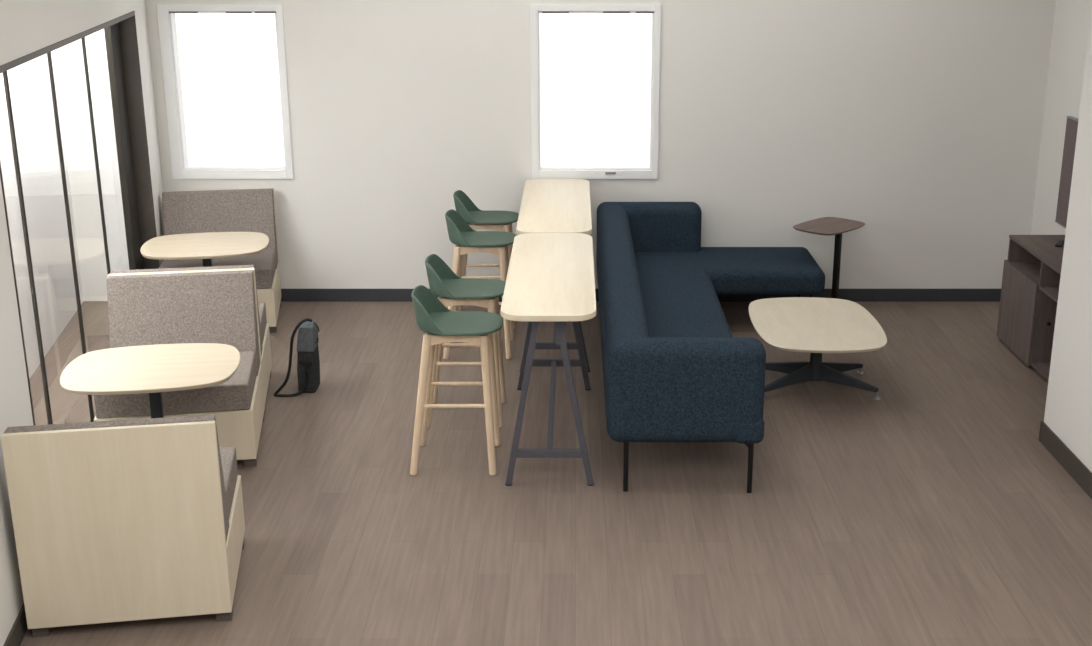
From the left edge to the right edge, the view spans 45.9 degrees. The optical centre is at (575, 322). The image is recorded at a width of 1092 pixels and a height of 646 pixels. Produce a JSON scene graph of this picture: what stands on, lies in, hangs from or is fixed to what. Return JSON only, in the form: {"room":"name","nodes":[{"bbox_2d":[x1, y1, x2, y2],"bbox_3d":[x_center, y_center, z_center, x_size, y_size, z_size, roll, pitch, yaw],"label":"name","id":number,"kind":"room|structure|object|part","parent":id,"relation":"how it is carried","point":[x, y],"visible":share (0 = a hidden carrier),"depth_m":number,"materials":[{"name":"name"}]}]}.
{"room":"common room","nodes":[
{"label":"common room","id":0,"kind":"room"},
{"bbox_2d":[0,51,82,378],"bbox_3d":[-3.495,-0.737,6.663,0.116,3.400,7.750,-3,17,-9],"label":"wall","id":1,"kind":"structure","parent":0,"point":[29,82],"depth_m":9.30,"materials":[{"name":"paint"}]},
{"bbox_2d":[0,0,163,645],"bbox_3d":[-2.256,0.127,3.878,0.125,3.400,13.185,-3,17,-9],"label":"wall","id":2,"kind":"structure","parent":0,"point":[26,26],"depth_m":5.89,"materials":[{"name":"paint"}]},
{"bbox_2d":[3,603,27,645],"bbox_3d":[-2.208,1.666,4.468,0.012,0.110,12.980,-3,17,-9],"label":"baseboard","id":3,"kind":"structure","parent":2,"relation":"attached to","point":[15,637],"depth_m":5.54,"materials":[{"name":"brown rubber"}]},
{"bbox_2d":[0,11,159,424],"bbox_3d":[-2.934,-0.539,7.770,0.157,2.365,4.070,-3,17,-9],"label":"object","id":4,"kind":"structure","parent":2,"relation":"in","point":[121,41],"depth_m":9.22,"materials":[{"name":"brown metal"}]},
{"bbox_3d":[-3.294,-1.052,9.477,0.045,2.333,0.365,-3,17,-9],"label":"post","id":5,"kind":"part","parent":4,"relation":"part of","materials":[{"name":"brown metal"}]},
{"bbox_2d":[54,0,1055,300],"bbox_3d":[-0.450,-1.823,10.161,9.500,3.400,0.190,0,17,0],"label":"wall","id":6,"kind":"structure","parent":0,"point":[919,123],"depth_m":10.19,"materials":[{"name":"paint"}]},
{"bbox_2d":[156,4,293,178],"bbox_3d":[-2.733,-1.807,10.118,0.964,1.355,0.082,0,17,0],"label":"window","id":7,"kind":"structure","parent":6,"relation":"in","point":[165,12],"depth_m":10.09,"materials":[{"name":"white plastic"}]},
{"bbox_2d":[530,4,660,178],"bbox_3d":[0.153,-1.805,10.112,1.009,1.355,0.094,0,17,0],"label":"window","id":8,"kind":"structure","parent":6,"relation":"in","point":[537,172],"depth_m":10.08,"materials":[{"name":"white plastic"}]},
{"bbox_2d":[281,289,1000,301],"bbox_3d":[0.210,-0.229,10.580,6.960,0.108,0.014,0,17,0],"label":"baseboard","id":9,"kind":"structure","parent":6,"relation":"attached to","point":[287,295],"depth_m":10.57,"materials":[{"name":"grey rubber"}]},
{"bbox_2d":[20,301,1091,645],"bbox_3d":[-0.450,1.728,4.588,9.500,0.080,12.940,0,17,0],"label":"floor","id":10,"kind":"structure","parent":0,"point":[934,511],"depth_m":6.83,"materials":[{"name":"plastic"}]},
{"bbox_2d":[0,415,244,636],"bbox_3d":[-2.011,0.777,5.894,0.855,0.963,0.836,-3,17,-9],"label":"bench","id":11,"kind":"object","parent":10,"relation":"on","point":[136,519],"visible":1,"depth_m":5.49,"materials":[{"name":"brown wood"}]},
{"bbox_3d":[-2.335,1.329,5.638,0.070,0.060,0.070,-3,17,-9],"label":"leg","id":12,"kind":"part","parent":11,"relation":"part of","materials":[{"name":"brown wood"}]},
{"bbox_3d":[-1.965,0.688,5.581,0.843,0.607,0.225,-3,17,-9],"label":"backrest","id":13,"kind":"part","parent":11,"relation":"part of","materials":[{"name":"beige wood"}]},
{"bbox_3d":[-1.571,1.290,5.762,0.070,0.060,0.070,-3,17,-9],"label":"leg","id":14,"kind":"part","parent":11,"relation":"part of","materials":[{"name":"brown wood"}]},
{"bbox_2d":[220,447,237,516],"bbox_3d":[-2.015,0.816,5.930,0.831,0.156,0.782,-3,17,-9],"label":"seat cushion","id":15,"kind":"object","parent":11,"relation":"on","point":[228,454],"depth_m":6.11,"materials":[{"name":"grey fabric"}]},
{"bbox_2d":[60,343,239,417],"bbox_3d":[-2.213,0.587,6.851,0.892,0.760,0.736,-3,17,-9],"label":"table","id":16,"kind":"object","parent":10,"relation":"on","point":[153,370],"visible":0.66,"depth_m":6.71,"materials":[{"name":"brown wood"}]},
{"bbox_2d":[93,269,264,466],"bbox_3d":[-2.306,0.271,7.526,0.855,0.963,0.836,-3,17,-9],"label":"bench","id":17,"kind":"object","parent":10,"relation":"on","point":[220,306],"visible":0.68,"depth_m":7.66,"materials":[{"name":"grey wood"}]},
{"bbox_2d":[93,351,256,418],"bbox_3d":[-2.302,0.323,7.519,0.831,0.156,0.782,-3,17,-9],"label":"seat cushion","id":18,"kind":"object","parent":17,"relation":"on","point":[236,396],"depth_m":7.18,"materials":[{"name":"grey fabric"}]},
{"bbox_3d":[-2.353,0.020,7.734,0.843,0.607,0.225,-3,17,-9],"label":"backrest","id":19,"kind":"part","parent":17,"relation":"part of","materials":[{"name":"grey fabric"}]},
{"bbox_3d":[-2.374,0.125,7.898,0.855,0.900,0.028,-3,17,-9],"label":"panel","id":20,"kind":"part","parent":17,"relation":"part of","materials":[{"name":"grey fabric"}]},
{"bbox_3d":[-1.866,0.784,7.394,0.070,0.060,0.070,-3,17,-9],"label":"leg","id":21,"kind":"part","parent":17,"relation":"part of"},
{"bbox_2d":[108,265,271,413],"bbox_3d":[-2.449,0.026,8.315,0.855,0.963,0.836,-3,17,-9],"label":"bench","id":22,"kind":"object","parent":10,"relation":"on","point":[264,333],"visible":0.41,"depth_m":8.13,"materials":[{"name":"brown wood"}]},
{"bbox_3d":[-2.402,-0.063,8.002,0.843,0.607,0.225,-3,17,-9],"label":"backrest","id":23,"kind":"part","parent":22,"relation":"part of","materials":[{"name":"grey fabric"}]},
{"bbox_2d":[258,302,266,343],"bbox_3d":[-2.452,0.065,8.351,0.831,0.156,0.782,-3,17,-9],"label":"seat cushion","id":24,"kind":"object","parent":22,"relation":"on","point":[262,307],"depth_m":8.53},
{"bbox_2d":[140,232,268,266],"bbox_3d":[-2.670,-0.210,9.416,0.892,0.760,0.736,-3,17,-9],"label":"table","id":25,"kind":"object","parent":10,"relation":"on","point":[207,246],"visible":0.64,"depth_m":9.25,"materials":[{"name":"beige wood"}]},
{"bbox_2d":[158,188,280,332],"bbox_3d":[-2.751,-0.476,9.932,0.855,0.963,0.836,-3,17,-9],"label":"bench","id":26,"kind":"object","parent":10,"relation":"on","point":[225,210],"visible":0.56,"depth_m":10.07,"materials":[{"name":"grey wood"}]},
{"bbox_2d":[158,250,275,288],"bbox_3d":[-2.747,-0.424,9.925,0.831,0.156,0.782,-3,17,-9],"label":"seat cushion","id":27,"kind":"object","parent":26,"relation":"on","point":[264,262],"depth_m":9.75,"materials":[{"name":"grey fabric"}]},
{"bbox_3d":[-2.797,-0.727,10.140,0.843,0.607,0.225,-3,17,-9],"label":"backrest","id":28,"kind":"part","parent":26,"relation":"part of","materials":[{"name":"grey fabric"}]},
{"bbox_3d":[-2.818,-0.621,10.304,0.855,0.900,0.028,-3,17,-9],"label":"panel","id":29,"kind":"part","parent":26,"relation":"part of","materials":[{"name":"grey fabric"}]},
{"bbox_3d":[-2.310,0.037,9.800,0.070,0.060,0.070,-3,17,-9],"label":"leg","id":30,"kind":"part","parent":26,"relation":"part of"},
{"bbox_2d":[274,318,319,396],"bbox_3d":[-1.810,0.215,8.477,0.199,0.521,0.342,12,21,35],"label":"bag","id":31,"kind":"object","parent":10,"relation":"on","point":[308,362],"visible":1,"depth_m":8.45,"materials":[{"name":"grey fabric"}]},
{"bbox_2d":[410,285,502,474],"bbox_3d":[-0.672,0.308,7.322,0.526,1.017,0.466,0,17,0],"label":"bar stool","id":32,"kind":"object","parent":10,"relation":"on","point":[440,324],"visible":1,"depth_m":7.19,"materials":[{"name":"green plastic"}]},
{"bbox_3d":[-0.861,0.460,7.181,0.165,0.811,0.049,-12,21,-33],"label":"leg","id":33,"kind":"part","parent":32,"relation":"part of","materials":[{"name":"brown wood"}]},
{"bbox_3d":[-0.861,0.352,7.528,0.162,0.811,0.049,11,20,31],"label":"leg","id":34,"kind":"part","parent":32,"relation":"part of","materials":[{"name":"brown wood"}]},
{"bbox_3d":[-0.485,0.459,7.184,0.049,0.809,0.121,-11,21,-32],"label":"leg","id":35,"kind":"part","parent":32,"relation":"part of","materials":[{"name":"brown wood"}]},
{"bbox_3d":[-0.485,0.353,7.525,0.049,0.809,0.116,13,21,35],"label":"leg","id":36,"kind":"part","parent":32,"relation":"part of","materials":[{"name":"brown wood"}]},
{"bbox_2d":[425,254,505,427],"bbox_3d":[-0.677,0.095,8.010,0.526,1.017,0.466,0,17,0],"label":"bar stool","id":37,"kind":"object","parent":10,"relation":"on","point":[450,289],"visible":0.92,"depth_m":7.90,"materials":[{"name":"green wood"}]},
{"bbox_3d":[-0.867,0.246,7.870,0.146,0.811,0.110,0,17,0],"label":"leg","id":38,"kind":"part","parent":37,"relation":"part of","materials":[{"name":"brown wood"}]},
{"bbox_3d":[-0.866,0.139,8.216,0.162,0.811,0.049,11,20,31],"label":"leg","id":39,"kind":"part","parent":37,"relation":"part of","materials":[{"name":"brown wood"}]},
{"bbox_3d":[-0.490,0.246,7.871,0.049,0.809,0.121,-11,21,-32],"label":"leg","id":40,"kind":"part","parent":37,"relation":"part of","materials":[{"name":"brown wood"}]},
{"bbox_3d":[-0.490,0.140,8.212,0.049,0.809,0.116,13,21,35],"label":"leg","id":41,"kind":"part","parent":37,"relation":"part of","materials":[{"name":"brown wood"}]},
{"bbox_2d":[443,209,515,358],"bbox_3d":[-0.682,-0.292,9.256,0.526,1.017,0.466,0,17,0],"label":"bar stool","id":42,"kind":"object","parent":10,"relation":"on","point":[467,240],"visible":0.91,"depth_m":9.11,"materials":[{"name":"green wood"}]},
{"bbox_3d":[-0.871,-0.140,9.114,0.165,0.811,0.049,-12,21,-33],"label":"leg","id":43,"kind":"part","parent":42,"relation":"part of","materials":[{"name":"brown wood"}]},
{"bbox_3d":[-0.871,-0.248,9.462,0.162,0.811,0.049,11,20,31],"label":"leg","id":44,"kind":"part","parent":42,"relation":"part of","materials":[{"name":"brown wood"}]},
{"bbox_3d":[-0.495,-0.141,9.118,0.049,0.809,0.121,-11,21,-32],"label":"leg","id":45,"kind":"part","parent":42,"relation":"part of","materials":[{"name":"brown wood"}]},
{"bbox_3d":[-0.495,-0.247,9.459,0.049,0.809,0.116,13,21,35],"label":"leg","id":46,"kind":"part","parent":42,"relation":"part of","materials":[{"name":"brown wood"}]},
{"bbox_2d":[453,190,518,328],"bbox_3d":[-0.687,-0.499,9.925,0.526,1.017,0.466,0,17,0],"label":"bar stool","id":47,"kind":"object","parent":10,"relation":"on","point":[477,219],"visible":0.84,"depth_m":9.78,"materials":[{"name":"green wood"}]},
{"bbox_3d":[-0.876,-0.347,9.783,0.165,0.811,0.049,-12,21,-33],"label":"leg","id":48,"kind":"part","parent":47,"relation":"part of","materials":[{"name":"brown wood"}]},
{"bbox_3d":[-0.876,-0.455,10.130,0.162,0.811,0.049,11,20,31],"label":"leg","id":49,"kind":"part","parent":47,"relation":"part of","materials":[{"name":"brown wood"}]},
{"bbox_3d":[-0.500,-0.348,9.786,0.049,0.809,0.121,-11,21,-32],"label":"leg","id":50,"kind":"part","parent":47,"relation":"part of","materials":[{"name":"brown wood"}]},
{"bbox_3d":[-0.500,-0.454,10.127,0.049,0.809,0.116,13,21,35],"label":"leg","id":51,"kind":"part","parent":47,"relation":"part of","materials":[{"name":"brown wood"}]},
{"bbox_2d":[501,233,595,485],"bbox_3d":[-0.142,0.176,7.717,0.505,1.030,1.864,0,17,0],"label":"bar table","id":52,"kind":"object","parent":10,"relation":"on","point":[550,278],"visible":1,"depth_m":7.17,"materials":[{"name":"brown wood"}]},
{"bbox_3d":[-0.286,0.426,6.993,0.199,0.969,0.040,0,17,0],"label":"trestle leg","id":53,"kind":"part","parent":52,"relation":"part of","materials":[{"name":"grey metal"}]},
{"bbox_3d":[-0.286,-0.027,8.455,0.199,0.969,0.040,0,17,0],"label":"trestle leg","id":54,"kind":"part","parent":52,"relation":"part of","materials":[{"name":"grey metal"}]},
{"bbox_3d":[0.005,0.481,7.011,0.193,0.854,0.040,0,17,0],"label":"trestle leg","id":55,"kind":"part","parent":52,"relation":"part of","materials":[{"name":"grey metal"}]},
{"bbox_3d":[0.005,0.028,8.472,0.193,0.854,0.040,0,17,0],"label":"trestle leg","id":56,"kind":"part","parent":52,"relation":"part of","materials":[{"name":"grey metal"}]},
{"bbox_2d":[516,179,591,371],"bbox_3d":[-0.142,-0.383,9.519,0.505,1.030,1.864,0,17,0],"label":"bar table","id":57,"kind":"object","parent":10,"relation":"on","point":[547,205],"visible":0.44,"depth_m":9.14,"materials":[{"name":"beige wood"}]},
{"bbox_3d":[-0.286,-0.133,8.796,0.199,0.969,0.040,0,17,0],"label":"trestle leg","id":58,"kind":"part","parent":57,"relation":"part of","materials":[{"name":"grey metal"}]},
{"bbox_3d":[0.005,-0.078,8.813,0.193,0.854,0.040,0,17,0],"label":"trestle leg","id":59,"kind":"part","parent":57,"relation":"part of","materials":[{"name":"grey metal"}]},
{"bbox_2d":[596,202,824,492],"bbox_3d":[1.028,-0.025,8.660,1.715,0.855,3.724,0,17,0],"label":"sofa","id":60,"kind":"object","parent":10,"relation":"on","point":[675,370],"visible":0.98,"depth_m":7.68,"materials":[{"name":"blue fabric"}]},
{"bbox_3d":[0.275,0.768,7.012,0.029,0.318,0.029,0,17,0],"label":"leg","id":61,"kind":"part","parent":60,"relation":"part of","materials":[{"name":"black metal"}]},
{"bbox_3d":[0.592,-0.160,8.620,0.844,0.572,3.720,0,17,0],"label":"backrest","id":62,"kind":"part","parent":60,"relation":"part of","materials":[{"name":"blue fabric"}]},
{"bbox_3d":[1.127,0.017,8.671,1.515,0.202,3.706,0,17,0],"label":"seat","id":63,"kind":"part","parent":60,"relation":"part of","materials":[{"name":"blue fabric"}]},
{"bbox_3d":[0.937,0.774,6.993,0.055,0.318,0.029,0,17,0],"label":"leg","id":64,"kind":"part","parent":60,"relation":"part of","materials":[{"name":"black metal"}]},
{"bbox_3d":[0.932,0.558,6.998,0.172,0.153,0.204,0,17,0],"label":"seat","id":65,"kind":"part","parent":60,"relation":"part of","materials":[{"name":"blue fabric"}]},
{"bbox_2d":[749,297,886,399],"bbox_3d":[1.587,0.208,8.594,0.836,0.450,1.188,0,17,0],"label":"coffee table","id":66,"kind":"object","parent":10,"relation":"on","point":[815,326],"visible":0.84,"depth_m":8.52,"materials":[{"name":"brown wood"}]},
{"bbox_3d":[1.401,0.282,8.754,0.442,0.116,0.051,11,20,31],"label":"arm","id":67,"kind":"part","parent":66,"relation":"part of","materials":[{"name":"metal"}]},
{"bbox_3d":[1.401,0.360,8.503,0.442,0.116,0.051,-11,20,-31],"label":"arm","id":68,"kind":"part","parent":66,"relation":"part of","materials":[{"name":"metal"}]},
{"bbox_3d":[1.800,0.282,8.754,0.419,0.116,0.051,-12,21,-33],"label":"arm","id":69,"kind":"part","parent":66,"relation":"part of","materials":[{"name":"metal"}]},
{"bbox_3d":[1.800,0.360,8.503,0.419,0.116,0.051,12,21,33],"label":"arm","id":70,"kind":"part","parent":66,"relation":"part of","materials":[{"name":"metal"}]},
{"bbox_2d":[793,217,864,298],"bbox_3d":[1.965,-0.405,10.079,0.406,0.740,0.570,16,23,42],"label":"side table","id":71,"kind":"object","parent":10,"relation":"on","point":[828,226],"visible":0.59,"depth_m":10.00,"materials":[{"name":"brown wood"}]},
{"bbox_3d":[2.043,-0.395,10.083,0.044,0.700,0.044,16,23,42],"label":"post","id":72,"kind":"part","parent":71,"relation":"part of","materials":[{"name":"black metal"}]},
{"bbox_2d":[997,235,1064,380],"bbox_3d":[3.413,-0.023,8.747,0.527,0.800,1.621,0,17,0],"label":"media cabinet","id":73,"kind":"object","parent":10,"relation":"on","point":[1033,265],"visible":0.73,"depth_m":9.01,"materials":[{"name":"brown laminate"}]},
{"bbox_3d":[3.159,-0.082,9.214,0.020,0.587,0.693,0,17,0],"label":"door","id":74,"kind":"part","parent":73,"relation":"part of","materials":[{"name":"grey laminate"}]},
{"bbox_3d":[3.423,-0.248,9.509,0.506,0.778,0.020,0,17,0],"label":"panel","id":75,"kind":"part","parent":73,"relation":"part of","materials":[{"name":"grey laminate"}]},
{"bbox_2d":[1010,262,1040,283],"bbox_3d":[3.417,-0.344,9.127,0.494,0.018,0.653,0,17,0],"label":"shelf","id":76,"kind":"object","parent":73,"relation":"attached to","point":[1025,272],"depth_m":9.20,"materials":[{"name":"brown laminate"}]},
{"bbox_3d":[3.417,0.317,8.849,0.494,0.020,1.575,0,17,0],"label":"panel","id":77,"kind":"part","parent":73,"relation":"part of","materials":[{"name":"grey laminate"}]},
{"bbox_2d":[1039,286,1058,301],"bbox_3d":[3.417,-0.108,8.366,0.494,0.018,0.904,0,17,0],"label":"shelf","id":78,"kind":"object","parent":73,"relation":"attached to","point":[1052,291],"depth_m":8.70,"materials":[{"name":"brown laminate"}]},
{"bbox_2d":[1055,240,1064,246],"bbox_3d":[3.425,-0.562,9.102,0.044,0.018,0.170,9,19,27],"label":"remote control","id":79,"kind":"object","parent":73,"relation":"on","point":[1059,243],"visible":0.98,"depth_m":9.07,"materials":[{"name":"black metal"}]},
{"bbox_2d":[1031,0,1091,234],"bbox_3d":[3.750,-1.341,8.609,0.120,3.400,3.120,0,17,0],"label":"wall","id":80,"kind":"structure","parent":0,"point":[1071,23],"depth_m":9.82,"materials":[{"name":"paint"}]},
{"bbox_2d":[1055,116,1078,228],"bbox_3d":[3.664,-0.939,8.975,0.052,0.801,1.430,0,17,0],"label":"wall screen","id":81,"kind":"object","parent":80,"relation":"attached to","point":[1072,122],"visible":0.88,"depth_m":9.54,"materials":[{"name":"black metal"}]},
{"bbox_2d":[1044,8,1091,471],"bbox_3d":[3.305,0.520,2.611,1.010,3.400,9.680,0,17,0],"label":"wall","id":82,"kind":"structure","parent":0,"point":[1068,408],"depth_m":7.18,"materials":[{"name":"paint"}]},
{"bbox_2d":[1039,421,1091,498],"bbox_3d":[3.239,2.067,3.150,0.902,0.125,9.592,0,17,0],"label":"baseboard","id":83,"kind":"structure","parent":82,"relation":"attached to","point":[1067,459],"depth_m":7.31,"materials":[{"name":"brown rubber"}]}
]}

